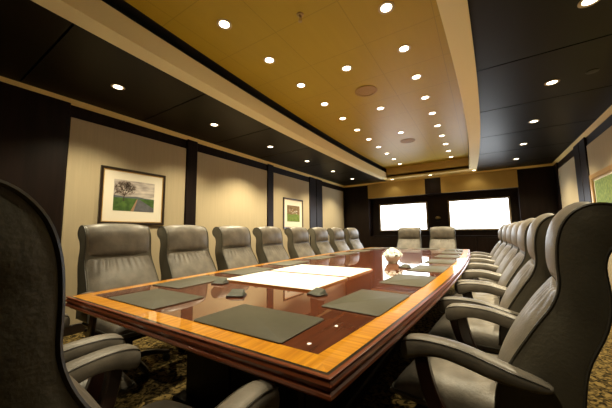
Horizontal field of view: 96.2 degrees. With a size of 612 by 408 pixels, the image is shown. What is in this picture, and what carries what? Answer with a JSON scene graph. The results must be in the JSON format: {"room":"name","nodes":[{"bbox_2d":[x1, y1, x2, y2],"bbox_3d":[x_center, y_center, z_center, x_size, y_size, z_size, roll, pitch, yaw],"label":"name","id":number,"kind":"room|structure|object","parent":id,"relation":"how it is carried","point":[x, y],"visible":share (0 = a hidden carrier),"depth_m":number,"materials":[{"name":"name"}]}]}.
{"room":"conference room","nodes":[
{"label":"conference room","id":0,"kind":"room"},
{"bbox_2d":[0,81,344,324],"bbox_3d":[-1.546,0.079,5.107,0.150,3.160,11.500,-4,-7,32],"label":"wall","id":1,"kind":"structure","parent":0,"point":[54,150],"depth_m":3.74,"materials":[{"name":"beige paint"}]},
{"bbox_2d":[63,323,85,336],"bbox_3d":[-1.590,1.579,4.753,0.022,0.105,10.900,-4,-7,32],"label":"baseboard","id":2,"kind":"structure","parent":1,"relation":"attached to","point":[75,328],"depth_m":3.12,"materials":[{"name":"black wood"}]},
{"bbox_2d":[97,165,165,224],"bbox_3d":[-2.336,-0.088,3.752,0.030,0.740,0.830,-4,-7,32],"label":"framed picture","id":3,"kind":"object","parent":1,"relation":"attached to","point":[126,196],"visible":1,"depth_m":3.70,"materials":[{"name":"black"}]},
{"bbox_2d":[113,179,154,211],"bbox_3d":[-2.337,-0.103,3.754,0.003,0.410,0.520,-4,-7,32],"label":"print","id":4,"kind":"object","parent":3,"relation":"attached to","point":[129,195],"depth_m":3.74,"materials":[{"name":"multicoloured"}]},
{"bbox_2d":[0,76,343,187],"bbox_3d":[-1.603,-1.030,5.011,0.060,0.052,10.900,-4,-7,32],"label":"trim","id":5,"kind":"structure","parent":1,"relation":"attached to","point":[73,102],"depth_m":3.84,"materials":[{"name":"brown"}]},
{"bbox_2d":[283,197,302,228],"bbox_3d":[-0.310,0.243,6.891,0.030,0.750,0.840,-4,-7,32],"label":"framed picture","id":6,"kind":"object","parent":1,"relation":"attached to","point":[292,208],"visible":0.89,"depth_m":6.86,"materials":[{"name":"black"}]},
{"bbox_2d":[287,205,299,221],"bbox_3d":[-0.312,0.243,6.891,0.002,0.400,0.540,-4,-7,32],"label":"print","id":7,"kind":"object","parent":6,"relation":"attached to","point":[293,211],"depth_m":6.89,"materials":[{"name":"multicoloured"}]},
{"bbox_2d":[0,0,611,185],"bbox_3d":[0.706,-1.413,3.558,5.555,0.360,10.900,-4,-7,32],"label":"ceiling","id":8,"kind":"structure","parent":0,"point":[520,46],"depth_m":2.93,"materials":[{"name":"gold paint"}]},
{"bbox_2d":[110,84,124,89],"bbox_3d":[-2.025,-1.258,2.959,0.132,0.007,0.132,-4,-7,32],"label":"recessed light","id":9,"kind":"object","parent":8,"relation":"in","point":[115,86],"visible":1,"depth_m":2.95,"materials":[{"name":"beige"}]},
{"bbox_2d":[31,0,386,178],"bbox_3d":[-0.017,-1.170,4.567,0.322,0.180,8.553,-4,-7,32],"label":"trim","id":10,"kind":"structure","parent":8,"relation":"attached to","point":[97,17],"depth_m":2.60,"materials":[{"name":"beige"}]},
{"bbox_2d":[217,19,231,29],"bbox_3d":[-0.723,-1.589,2.432,0.132,0.007,0.132,-4,-7,32],"label":"recessed light","id":11,"kind":"object","parent":8,"relation":"in","point":[224,24],"visible":1,"depth_m":2.43,"materials":[{"name":"beige"}]},
{"bbox_2d":[263,56,275,63],"bbox_3d":[-0.393,-1.540,2.944,0.132,0.007,0.132,-4,-7,32],"label":"recessed light","id":12,"kind":"object","parent":8,"relation":"in","point":[268,59],"visible":1,"depth_m":2.94,"materials":[{"name":"beige"}]},
{"bbox_2d":[297,12,303,22],"bbox_3d":[-0.050,-1.577,2.331,0.060,0.066,0.060,-4,-7,32],"label":"sprinkler","id":13,"kind":"object","parent":8,"relation":"hanging from","point":[299,14],"visible":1,"depth_m":2.32,"materials":[{"name":"gold metal"}]},
{"bbox_2d":[296,83,305,87],"bbox_3d":[-0.062,-1.491,3.457,0.132,0.007,0.132,-4,-7,32],"label":"recessed light","id":14,"kind":"object","parent":8,"relation":"in","point":[298,85],"visible":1,"depth_m":3.46,"materials":[{"name":"beige"}]},
{"bbox_2d":[320,102,328,105],"bbox_3d":[0.268,-1.442,3.970,0.132,0.007,0.132,-4,-7,32],"label":"recessed light","id":15,"kind":"object","parent":8,"relation":"in","point":[322,103],"visible":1,"depth_m":3.97,"materials":[{"name":"beige"}]},
{"bbox_2d":[341,65,352,71],"bbox_3d":[0.461,-1.533,3.107,0.132,0.007,0.132,-4,-7,32],"label":"recessed light","id":16,"kind":"object","parent":8,"relation":"in","point":[346,68],"visible":1,"depth_m":3.11,"materials":[{"name":"beige"}]},
{"bbox_2d":[355,85,376,96],"bbox_3d":[0.790,-1.483,3.618,0.294,0.010,0.294,-4,-7,32],"label":"ceiling speaker","id":17,"kind":"object","parent":8,"relation":"attached to","point":[367,90],"visible":1,"depth_m":3.61,"materials":[{"name":"brown metal"}]},
{"bbox_2d":[357,87,374,95],"bbox_3d":[0.790,-1.485,3.619,0.232,0.005,0.232,-4,-7,32],"label":"grille","id":18,"kind":"object","parent":17,"relation":"attached to","point":[361,91],"depth_m":3.62,"materials":[{"name":"brown metal"}]},
{"bbox_2d":[378,1,394,13],"bbox_3d":[0.663,-1.621,2.271,0.132,0.007,0.132,-4,-7,32],"label":"recessed light","id":19,"kind":"object","parent":8,"relation":"in","point":[386,7],"visible":1,"depth_m":2.27,"materials":[{"name":"beige"}]},
{"bbox_2d":[397,44,410,52],"bbox_3d":[0.994,-1.572,2.784,0.132,0.007,0.132,-4,-7,32],"label":"recessed light","id":20,"kind":"object","parent":8,"relation":"in","point":[404,48],"visible":1,"depth_m":2.78,"materials":[{"name":"beige"}]},
{"bbox_2d":[400,138,414,142],"bbox_3d":[2.086,-1.291,5.629,0.294,0.010,0.294,-4,-7,32],"label":"ceiling speaker","id":21,"kind":"object","parent":8,"relation":"attached to","point":[409,140],"visible":1,"depth_m":5.60,"materials":[{"name":"brown metal"}]},
{"bbox_2d":[402,139,413,142],"bbox_3d":[2.086,-1.294,5.630,0.232,0.005,0.232,-4,-7,32],"label":"grille","id":22,"kind":"object","parent":21,"relation":"attached to","point":[404,140],"depth_m":5.61,"materials":[{"name":"brown metal"}]},
{"bbox_2d":[411,74,421,79],"bbox_3d":[1.325,-1.523,3.297,0.132,0.007,0.132,-4,-7,32],"label":"recessed light","id":23,"kind":"object","parent":8,"relation":"in","point":[416,76],"visible":1,"depth_m":3.29,"materials":[{"name":"beige"}]},
{"bbox_2d":[420,95,430,99],"bbox_3d":[1.655,-1.474,3.810,0.132,0.007,0.132,-4,-7,32],"label":"recessed light","id":24,"kind":"object","parent":8,"relation":"in","point":[425,97],"visible":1,"depth_m":3.81,"materials":[{"name":"beige"}]},
{"bbox_2d":[386,158,468,178],"bbox_3d":[3.266,-1.010,7.569,2.087,0.400,0.050,-4,-7,32],"label":"trim","id":25,"kind":"structure","parent":8,"relation":"attached to","point":[432,166],"depth_m":7.49,"materials":[{"name":"brown wood"}]},
{"bbox_2d":[436,0,479,168],"bbox_3d":[1.906,-1.318,3.341,0.322,0.180,8.553,-5,-7,33],"label":"trim","id":26,"kind":"structure","parent":8,"relation":"attached to","point":[454,14],"depth_m":2.50,"materials":[{"name":"beige paint"}]},
{"bbox_2d":[544,79,559,85],"bbox_3d":[2.657,-1.311,2.966,0.132,0.007,0.132,-4,-7,32],"label":"recessed light","id":27,"kind":"object","parent":8,"relation":"in","point":[551,82],"visible":1,"depth_m":2.96,"materials":[{"name":"beige"}]},
{"bbox_2d":[577,0,599,7],"bbox_3d":[1.974,-1.412,1.906,0.132,0.007,0.132,-4,-7,32],"label":"recessed light","id":28,"kind":"object","parent":8,"relation":"in","point":[583,3],"visible":1,"depth_m":1.93,"materials":[{"name":"beige"}]},
{"bbox_2d":[585,68,598,74],"bbox_3d":[2.885,-1.333,2.767,0.100,0.008,0.100,-4,-7,32],"label":"ceiling disc","id":29,"kind":"object","parent":8,"relation":"attached to","point":[592,71],"visible":1,"depth_m":2.76,"materials":[{"name":"black metal"}]},
{"bbox_2d":[63,274,611,407],"bbox_3d":[0.848,1.518,3.427,5.755,0.100,11.500,-4,-7,32],"label":"floor","id":30,"kind":"structure","parent":0,"point":[167,379],"depth_m":2.14,"materials":[{"name":"carpet"}]},
{"bbox_2d":[63,313,136,401],"bbox_3d":[-1.245,0.643,1.139,0.723,1.219,0.804,-4,-7,32],"label":"chair","id":31,"kind":"object","parent":30,"relation":"on","point":[73,350],"visible":0.2,"depth_m":1.11,"materials":[{"name":"grey leather"}]},
{"bbox_2d":[76,223,170,381],"bbox_3d":[-1.504,0.770,2.347,0.804,1.219,0.723,-5,-7,33],"label":"chair","id":32,"kind":"object","parent":30,"relation":"on","point":[111,256],"visible":0.5,"depth_m":2.36,"materials":[{"name":"grey leather"}]},
{"bbox_2d":[87,255,156,291],"bbox_3d":[-1.594,0.666,2.416,0.216,0.390,0.554,-5,-7,33],"label":"cushion","id":33,"kind":"object","parent":32,"relation":"on","point":[104,272],"depth_m":2.38,"materials":[{"name":"grey leather"}]},
{"bbox_2d":[0,179,279,407],"bbox_3d":[-0.525,0.590,0.698,0.723,1.219,0.804,-3,-6,26],"label":"chair","id":34,"kind":"object","parent":30,"relation":"on","point":[34,372],"visible":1,"depth_m":0.41,"materials":[{"name":"grey leather"}]},
{"bbox_2d":[69,375,100,407],"bbox_3d":[-0.573,0.469,0.614,0.554,0.390,0.216,-3,-6,26],"label":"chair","id":35,"kind":"object","parent":34,"relation":"on","point":[79,397],"depth_m":0.44,"materials":[{"name":"grey leather"}]},
{"bbox_2d":[157,225,216,352],"bbox_3d":[-1.135,0.829,2.961,0.804,1.219,0.723,-4,-7,31],"label":"chair","id":36,"kind":"object","parent":30,"relation":"on","point":[184,249],"visible":0.38,"depth_m":2.99,"materials":[{"name":"grey leather"}]},
{"bbox_2d":[169,251,215,277],"bbox_3d":[-1.228,0.724,3.027,0.216,0.390,0.554,-4,-7,31],"label":"cushion","id":37,"kind":"object","parent":36,"relation":"on","point":[181,263],"depth_m":2.98,"materials":[{"name":"grey leather"}]},
{"bbox_2d":[212,226,258,270],"bbox_3d":[-0.747,0.888,3.583,0.804,1.219,0.723,-4,-7,31],"label":"chair","id":38,"kind":"object","parent":30,"relation":"on","point":[233,249],"visible":0.36,"depth_m":3.60,"materials":[{"name":"grey leather"}]},
{"bbox_2d":[224,247,257,268],"bbox_3d":[-0.839,0.783,3.649,0.216,0.390,0.554,-4,-7,31],"label":"cushion","id":39,"kind":"object","parent":38,"relation":"on","point":[234,257],"depth_m":3.60,"materials":[{"name":"grey leather"}]},
{"bbox_2d":[65,247,470,407],"bbox_3d":[0.843,1.099,3.512,2.122,0.750,5.682,-4,-7,32],"label":"conference table","id":40,"kind":"object","parent":30,"relation":"on","point":[335,362],"visible":0.71,"depth_m":1.35,"materials":[{"name":"brown wood"}]},
{"bbox_2d":[108,289,203,309],"bbox_3d":[-0.866,0.541,1.587,0.475,0.007,0.300,-4,-7,32],"label":"desk pad","id":41,"kind":"object","parent":40,"relation":"on","point":[154,299],"visible":1,"depth_m":1.55,"materials":[{"name":"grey leather"}]},
{"bbox_2d":[153,275,228,288],"bbox_3d":[-0.869,0.596,2.120,0.300,0.007,0.475,-4,-7,28],"label":"desk pad","id":42,"kind":"object","parent":40,"relation":"on","point":[193,281],"visible":0.9,"depth_m":2.05,"materials":[{"name":"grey leather"}]},
{"bbox_2d":[211,278,228,284],"bbox_3d":[-0.633,0.570,2.025,0.105,0.034,0.085,-3,-6,21],"label":"table microphone","id":43,"kind":"object","parent":40,"relation":"on","point":[220,281],"visible":1,"depth_m":2.01,"materials":[{"name":"black plastic"}]},
{"bbox_2d":[212,278,227,282],"bbox_3d":[-0.633,0.565,2.025,0.094,0.024,0.074,-3,-6,21],"label":"grille","id":44,"kind":"object","parent":43,"relation":"attached to","point":[220,280],"depth_m":2.02,"materials":[{"name":"grey"}]},
{"bbox_2d":[226,289,246,297],"bbox_3d":[-0.411,0.526,1.623,0.105,0.034,0.085,-1,-6,4],"label":"table microphone","id":45,"kind":"object","parent":40,"relation":"on","point":[234,293],"visible":1,"depth_m":1.60,"materials":[{"name":"black plastic"}]},
{"bbox_2d":[227,289,244,295],"bbox_3d":[-0.411,0.521,1.623,0.094,0.024,0.074,-1,-6,4],"label":"grille","id":46,"kind":"object","parent":45,"relation":"attached to","point":[234,292],"depth_m":1.61,"materials":[{"name":"grey"}]},
{"bbox_2d":[219,267,274,274],"bbox_3d":[-0.564,0.650,2.683,0.300,0.007,0.475,-4,-7,29],"label":"desk pad","id":47,"kind":"object","parent":40,"relation":"on","point":[244,271],"visible":0.94,"depth_m":2.65,"materials":[{"name":"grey leather"}]},
{"bbox_2d":[194,304,323,343],"bbox_3d":[-0.201,0.490,1.163,0.475,0.007,0.300,-4,-7,32],"label":"desk pad","id":48,"kind":"object","parent":40,"relation":"on","point":[271,325],"visible":1,"depth_m":1.12,"materials":[{"name":"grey leather"}]},
{"bbox_2d":[227,271,347,291],"bbox_3d":[-0.161,0.588,2.148,0.820,0.012,0.540,-4,-7,32],"label":"board","id":49,"kind":"object","parent":40,"relation":"on","point":[285,280],"visible":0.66,"depth_m":2.07,"materials":[{"name":"white paper"}]},
{"bbox_2d":[268,260,309,265],"bbox_3d":[-0.197,0.711,3.317,0.300,0.007,0.475,-4,-7,30],"label":"desk pad","id":50,"kind":"object","parent":40,"relation":"on","point":[290,262],"visible":1,"depth_m":3.24,"materials":[{"name":"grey leather"}]},
{"bbox_2d":[307,287,327,296],"bbox_3d":[0.066,0.521,1.626,0.085,0.034,0.105,4,-8,-40],"label":"table microphone","id":51,"kind":"object","parent":40,"relation":"on","point":[317,292],"visible":1,"depth_m":1.61,"materials":[{"name":"black plastic"}]},
{"bbox_2d":[309,287,326,294],"bbox_3d":[0.066,0.516,1.627,0.074,0.024,0.094,4,-8,-40],"label":"grille","id":52,"kind":"object","parent":51,"relation":"attached to","point":[317,291],"depth_m":1.61,"materials":[{"name":"grey"}]},
{"bbox_2d":[303,256,335,259],"bbox_3d":[0.201,0.774,3.974,0.300,0.007,0.475,-4,-7,31],"label":"desk pad","id":53,"kind":"object","parent":40,"relation":"on","point":[313,257],"visible":0.98,"depth_m":3.93,"materials":[{"name":"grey leather"}]},
{"bbox_2d":[271,264,372,277],"bbox_3d":[0.150,0.634,2.630,0.820,0.012,0.540,-4,-7,32],"label":"board","id":54,"kind":"object","parent":40,"relation":"on","point":[348,272],"visible":0.95,"depth_m":2.56,"materials":[{"name":"white paper"}]},
{"bbox_2d":[332,252,355,254],"bbox_3d":[0.637,0.840,4.665,0.300,0.007,0.475,-4,-7,33],"label":"desk pad","id":55,"kind":"object","parent":40,"relation":"on","point":[339,253],"visible":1,"depth_m":4.61,"materials":[{"name":"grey leather"}]},
{"bbox_2d":[352,250,370,251],"bbox_3d":[1.060,0.900,5.306,0.300,0.007,0.475,-5,-7,34],"label":"desk pad","id":56,"kind":"object","parent":40,"relation":"on","point":[352,250],"visible":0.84,"depth_m":5.27,"materials":[{"name":"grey leather"}]},
{"bbox_2d":[321,289,409,316],"bbox_3d":[0.334,0.515,1.466,0.300,0.007,0.475,-5,-7,36],"label":"desk pad","id":57,"kind":"object","parent":40,"relation":"on","point":[365,302],"visible":1,"depth_m":1.41,"materials":[{"name":"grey leather"}]},
{"bbox_2d":[383,247,402,262],"bbox_3d":[1.024,0.602,3.241,0.236,0.180,0.246,-4,-7,32],"label":"flower bowl","id":58,"kind":"object","parent":40,"relation":"on","point":[392,255],"visible":1,"depth_m":3.19,"materials":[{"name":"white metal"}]},
{"bbox_2d":[398,264,410,268],"bbox_3d":[1.000,0.629,2.781,0.085,0.034,0.105,3,-7,-29],"label":"table microphone","id":59,"kind":"object","parent":40,"relation":"on","point":[406,266],"visible":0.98,"depth_m":2.76,"materials":[{"name":"black"}]},
{"bbox_2d":[379,274,435,287],"bbox_3d":[0.776,0.572,2.071,0.300,0.007,0.475,-5,-7,35],"label":"desk pad","id":60,"kind":"object","parent":40,"relation":"on","point":[419,281],"visible":1,"depth_m":2.02,"materials":[{"name":"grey leather"}]},
{"bbox_2d":[414,248,438,249],"bbox_3d":[2.435,0.913,5.576,0.475,0.007,0.300,-4,-7,32],"label":"desk pad","id":61,"kind":"object","parent":40,"relation":"on","point":[414,248],"visible":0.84,"depth_m":5.64,"materials":[{"name":"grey leather"}]},
{"bbox_2d":[408,265,448,272],"bbox_3d":[1.206,0.630,2.683,0.300,0.007,0.475,-5,-7,34],"label":"desk pad","id":62,"kind":"object","parent":40,"relation":"on","point":[421,268],"visible":0.97,"depth_m":2.65,"materials":[{"name":"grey leather"}]},
{"bbox_2d":[424,259,456,263],"bbox_3d":[1.625,0.689,3.303,0.300,0.007,0.475,-4,-7,33],"label":"desk pad","id":63,"kind":"object","parent":40,"relation":"on","point":[438,261],"visible":0.99,"depth_m":3.25,"materials":[{"name":"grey leather"}]},
{"bbox_2d":[434,255,460,257],"bbox_3d":[2.031,0.748,3.931,0.300,0.007,0.475,-4,-7,32],"label":"desk pad","id":64,"kind":"object","parent":40,"relation":"on","point":[437,256],"visible":1,"depth_m":3.86,"materials":[{"name":"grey leather"}]},
{"bbox_2d":[441,251,462,253],"bbox_3d":[2.425,0.809,4.566,0.300,0.007,0.475,-4,-7,31],"label":"desk pad","id":65,"kind":"object","parent":40,"relation":"on","point":[443,252],"visible":0.9,"depth_m":4.54,"materials":[{"name":"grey leather"}]},
{"bbox_2d":[444,249,462,250],"bbox_3d":[2.807,0.871,5.209,0.300,0.007,0.475,-4,-7,30],"label":"desk pad","id":66,"kind":"object","parent":40,"relation":"on","point":[445,249],"visible":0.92,"depth_m":5.08,"materials":[{"name":"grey leather"}]},
{"bbox_2d":[253,226,289,263],"bbox_3d":[-0.342,0.950,4.234,0.804,1.219,0.723,-4,-7,30],"label":"chair","id":67,"kind":"object","parent":30,"relation":"on","point":[269,239],"visible":0.33,"depth_m":4.24,"materials":[{"name":"grey leather"}]},
{"bbox_2d":[263,245,288,261],"bbox_3d":[-0.434,0.846,4.299,0.216,0.390,0.554,-4,-7,30],"label":"cushion","id":68,"kind":"object","parent":67,"relation":"on","point":[271,253],"depth_m":4.23,"materials":[{"name":"grey leather"}]},
{"bbox_2d":[284,227,314,258],"bbox_3d":[0.096,1.016,4.926,0.804,1.219,0.723,-4,-7,33],"label":"chair","id":69,"kind":"object","parent":30,"relation":"on","point":[298,244],"visible":0.43,"depth_m":4.93,"materials":[{"name":"grey leather"}]},
{"bbox_2d":[294,243,314,257],"bbox_3d":[0.005,0.912,4.995,0.216,0.390,0.554,-4,-7,33],"label":"cushion","id":70,"kind":"object","parent":69,"relation":"on","point":[300,249],"depth_m":4.92,"materials":[{"name":"grey leather"}]},
{"bbox_2d":[308,227,333,254],"bbox_3d":[0.519,1.077,5.567,0.804,1.219,0.723,-4,-7,33],"label":"chair","id":71,"kind":"object","parent":30,"relation":"on","point":[319,242],"visible":0.39,"depth_m":5.57,"materials":[{"name":"grey leather"}]},
{"bbox_2d":[317,242,333,253],"bbox_3d":[0.429,0.973,5.636,0.216,0.390,0.554,-4,-7,33],"label":"cushion","id":72,"kind":"object","parent":71,"relation":"on","point":[322,247],"depth_m":5.57,"materials":[{"name":"grey leather"}]},
{"bbox_2d":[327,228,349,251],"bbox_3d":[0.955,1.137,6.199,0.804,1.219,0.723,-5,-7,34],"label":"chair","id":73,"kind":"object","parent":30,"relation":"on","point":[337,242],"visible":0.3,"depth_m":6.20,"materials":[{"name":"grey leather"}]},
{"bbox_2d":[335,240,349,250],"bbox_3d":[0.865,1.033,6.269,0.216,0.390,0.554,-5,-7,34],"label":"cushion","id":74,"kind":"object","parent":73,"relation":"on","point":[340,245],"depth_m":6.20,"materials":[{"name":"grey leather"}]},
{"bbox_2d":[343,228,363,249],"bbox_3d":[1.404,1.196,6.824,0.804,1.219,0.723,-5,-7,36],"label":"chair","id":75,"kind":"object","parent":30,"relation":"on","point":[352,240],"visible":0.36,"depth_m":6.84,"materials":[{"name":"grey leather"}]},
{"bbox_2d":[350,240,362,248],"bbox_3d":[1.317,1.092,6.898,0.216,0.390,0.554,-5,-7,36],"label":"cushion","id":76,"kind":"object","parent":75,"relation":"on","point":[354,244],"depth_m":6.80,"materials":[{"name":"grey leather"}]},
{"bbox_2d":[397,227,421,247],"bbox_3d":[2.508,1.179,6.777,0.723,1.219,0.804,-4,-7,32],"label":"chair","id":77,"kind":"object","parent":30,"relation":"on","point":[408,237],"visible":0.41,"depth_m":6.94,"materials":[{"name":"grey leather"}]},
{"bbox_2d":[397,239,419,247],"bbox_3d":[2.564,1.076,6.878,0.554,0.390,0.216,-4,-7,32],"label":"cushion","id":78,"kind":"object","parent":77,"relation":"on","point":[402,243],"depth_m":6.89,"materials":[{"name":"grey leather"}]},
{"bbox_2d":[429,226,457,280],"bbox_3d":[3.145,1.127,6.348,0.723,1.219,0.804,-4,-7,32],"label":"chair","id":79,"kind":"object","parent":30,"relation":"on","point":[443,237],"visible":0.41,"depth_m":6.51,"materials":[{"name":"grey leather"}]},
{"bbox_2d":[430,239,454,248],"bbox_3d":[3.201,1.025,6.448,0.554,0.390,0.216,-4,-7,32],"label":"cushion","id":80,"kind":"object","parent":79,"relation":"on","point":[434,243],"depth_m":6.46,"materials":[{"name":"grey leather"}]},
{"bbox_2d":[465,223,510,271],"bbox_3d":[2.943,0.929,4.389,0.804,1.219,0.723,-4,-7,31],"label":"chair","id":81,"kind":"object","parent":30,"relation":"on","point":[501,247],"visible":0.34,"depth_m":4.23,"materials":[{"name":"grey leather"}]},
{"bbox_2d":[491,243,505,260],"bbox_3d":[3.032,0.811,4.345,0.216,0.390,0.554,-4,-7,31],"label":"cushion","id":82,"kind":"object","parent":81,"relation":"on","point":[501,247],"depth_m":4.20,"materials":[{"name":"grey leather"}]},
{"bbox_2d":[460,222,516,281],"bbox_3d":[2.549,0.868,3.754,0.804,1.219,0.723,-4,-7,31],"label":"chair","id":83,"kind":"object","parent":30,"relation":"on","point":[509,246],"visible":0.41,"depth_m":3.60,"materials":[{"name":"grey leather"}]},
{"bbox_2d":[494,245,510,265],"bbox_3d":[2.638,0.750,3.710,0.216,0.390,0.554,-4,-7,31],"label":"cushion","id":84,"kind":"object","parent":83,"relation":"on","point":[507,248],"depth_m":3.57,"materials":[{"name":"grey leather"}]},
{"bbox_2d":[471,224,505,256],"bbox_3d":[3.318,0.989,5.012,0.804,1.219,0.723,-4,-7,32],"label":"chair","id":85,"kind":"object","parent":30,"relation":"on","point":[500,242],"visible":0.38,"depth_m":4.82,"materials":[{"name":"grey leather"}]},
{"bbox_2d":[489,241,500,256],"bbox_3d":[3.406,0.870,4.966,0.216,0.390,0.554,-4,-7,32],"label":"cushion","id":86,"kind":"object","parent":85,"relation":"on","point":[498,244],"depth_m":4.80,"materials":[{"name":"grey leather"}]},
{"bbox_2d":[454,220,524,294],"bbox_3d":[2.146,0.808,3.123,0.804,1.219,0.723,-4,-7,32],"label":"chair","id":87,"kind":"object","parent":30,"relation":"on","point":[511,254],"visible":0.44,"depth_m":2.98,"materials":[{"name":"grey leather"}]},
{"bbox_2d":[496,248,516,283],"bbox_3d":[2.235,0.690,3.077,0.216,0.390,0.554,-4,-7,32],"label":"cushion","id":88,"kind":"object","parent":87,"relation":"on","point":[512,253],"depth_m":2.94,"materials":[{"name":"grey leather"}]},
{"bbox_2d":[428,213,554,354],"bbox_3d":[1.308,0.689,1.869,0.804,1.219,0.723,-5,-7,38],"label":"chair","id":89,"kind":"object","parent":30,"relation":"on","point":[489,337],"visible":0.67,"depth_m":1.67,"materials":[{"name":"grey leather"}]},
{"bbox_2d":[499,259,533,325],"bbox_3d":[1.391,0.570,1.816,0.216,0.390,0.554,-5,-7,38],"label":"cushion","id":90,"kind":"object","parent":89,"relation":"on","point":[521,288],"depth_m":1.61,"materials":[{"name":"grey leather"}]},
{"bbox_2d":[454,218,534,305],"bbox_3d":[1.732,0.749,2.500,0.804,1.219,0.723,-5,-7,34],"label":"chair","id":91,"kind":"object","parent":30,"relation":"on","point":[521,258],"visible":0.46,"depth_m":2.35,"materials":[{"name":"grey leather"}]},
{"bbox_2d":[497,252,523,299],"bbox_3d":[1.818,0.630,2.451,0.216,0.390,0.554,-5,-7,34],"label":"cushion","id":92,"kind":"object","parent":91,"relation":"on","point":[517,262],"depth_m":2.28,"materials":[{"name":"grey leather"}]},
{"bbox_2d":[390,202,611,407],"bbox_3d":[0.851,0.626,1.207,0.804,1.219,0.723,-6,-8,42],"label":"chair","id":93,"kind":"object","parent":30,"relation":"on","point":[548,354],"visible":1,"depth_m":0.91,"materials":[{"name":"grey leather"}]},
{"bbox_2d":[495,276,555,385],"bbox_3d":[0.929,0.507,1.147,0.216,0.390,0.554,-6,-8,42],"label":"cushion","id":94,"kind":"object","parent":93,"relation":"on","point":[529,344],"depth_m":0.93,"materials":[{"name":"grey leather"}]},
{"bbox_2d":[344,157,557,253],"bbox_3d":[3.764,0.330,8.147,5.555,3.160,0.430,-4,-7,32],"label":"wall","id":95,"kind":"structure","parent":0,"point":[531,191],"depth_m":7.82,"materials":[{"name":"black wood"}]},
{"bbox_2d":[379,202,428,230],"bbox_3d":[3.058,0.413,8.684,1.470,0.880,0.060,-4,-7,32],"label":"wall screen","id":96,"kind":"object","parent":95,"relation":"attached to","point":[393,217],"visible":0.9,"depth_m":8.66,"materials":[{"name":"white"}]},
{"bbox_2d":[344,163,552,187],"bbox_3d":[3.636,-0.775,8.078,5.555,0.052,0.060,-4,-7,32],"label":"trim","id":97,"kind":"structure","parent":95,"relation":"attached to","point":[550,164],"depth_m":7.63,"materials":[{"name":"brown wood"}]},
{"bbox_2d":[448,196,511,229],"bbox_3d":[4.764,0.282,7.596,1.465,0.880,0.060,-4,-7,32],"label":"wall screen","id":98,"kind":"object","parent":95,"relation":"attached to","point":[491,213],"visible":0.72,"depth_m":7.56,"materials":[{"name":"white"}]},
{"bbox_2d":[553,115,611,288],"bbox_3d":[3.204,-0.286,2.079,0.150,3.160,11.500,-4,-7,32],"label":"wall","id":99,"kind":"structure","parent":0,"point":[592,153],"depth_m":4.72,"materials":[{"name":"beige paint"}]},
{"bbox_2d":[552,105,611,164],"bbox_3d":[3.021,-1.385,2.064,0.060,0.052,10.900,-4,-7,32],"label":"trim","id":100,"kind":"structure","parent":99,"relation":"attached to","point":[608,112],"depth_m":4.38,"materials":[{"name":"brown wood"}]},
{"bbox_2d":[589,164,611,202],"bbox_3d":[4.193,-0.045,3.747,0.040,0.960,1.550,-4,-7,32],"label":"framed picture","id":101,"kind":"object","parent":99,"relation":"attached to","point":[602,178],"visible":0.5,"depth_m":4.06,"materials":[{"name":"brown"}]},
{"bbox_2d":[594,174,611,202],"bbox_3d":[4.199,-0.046,3.743,0.001,0.740,1.330,-4,-7,32],"label":"print","id":102,"kind":"object","parent":101,"relation":"attached to","point":[603,183],"depth_m":4.03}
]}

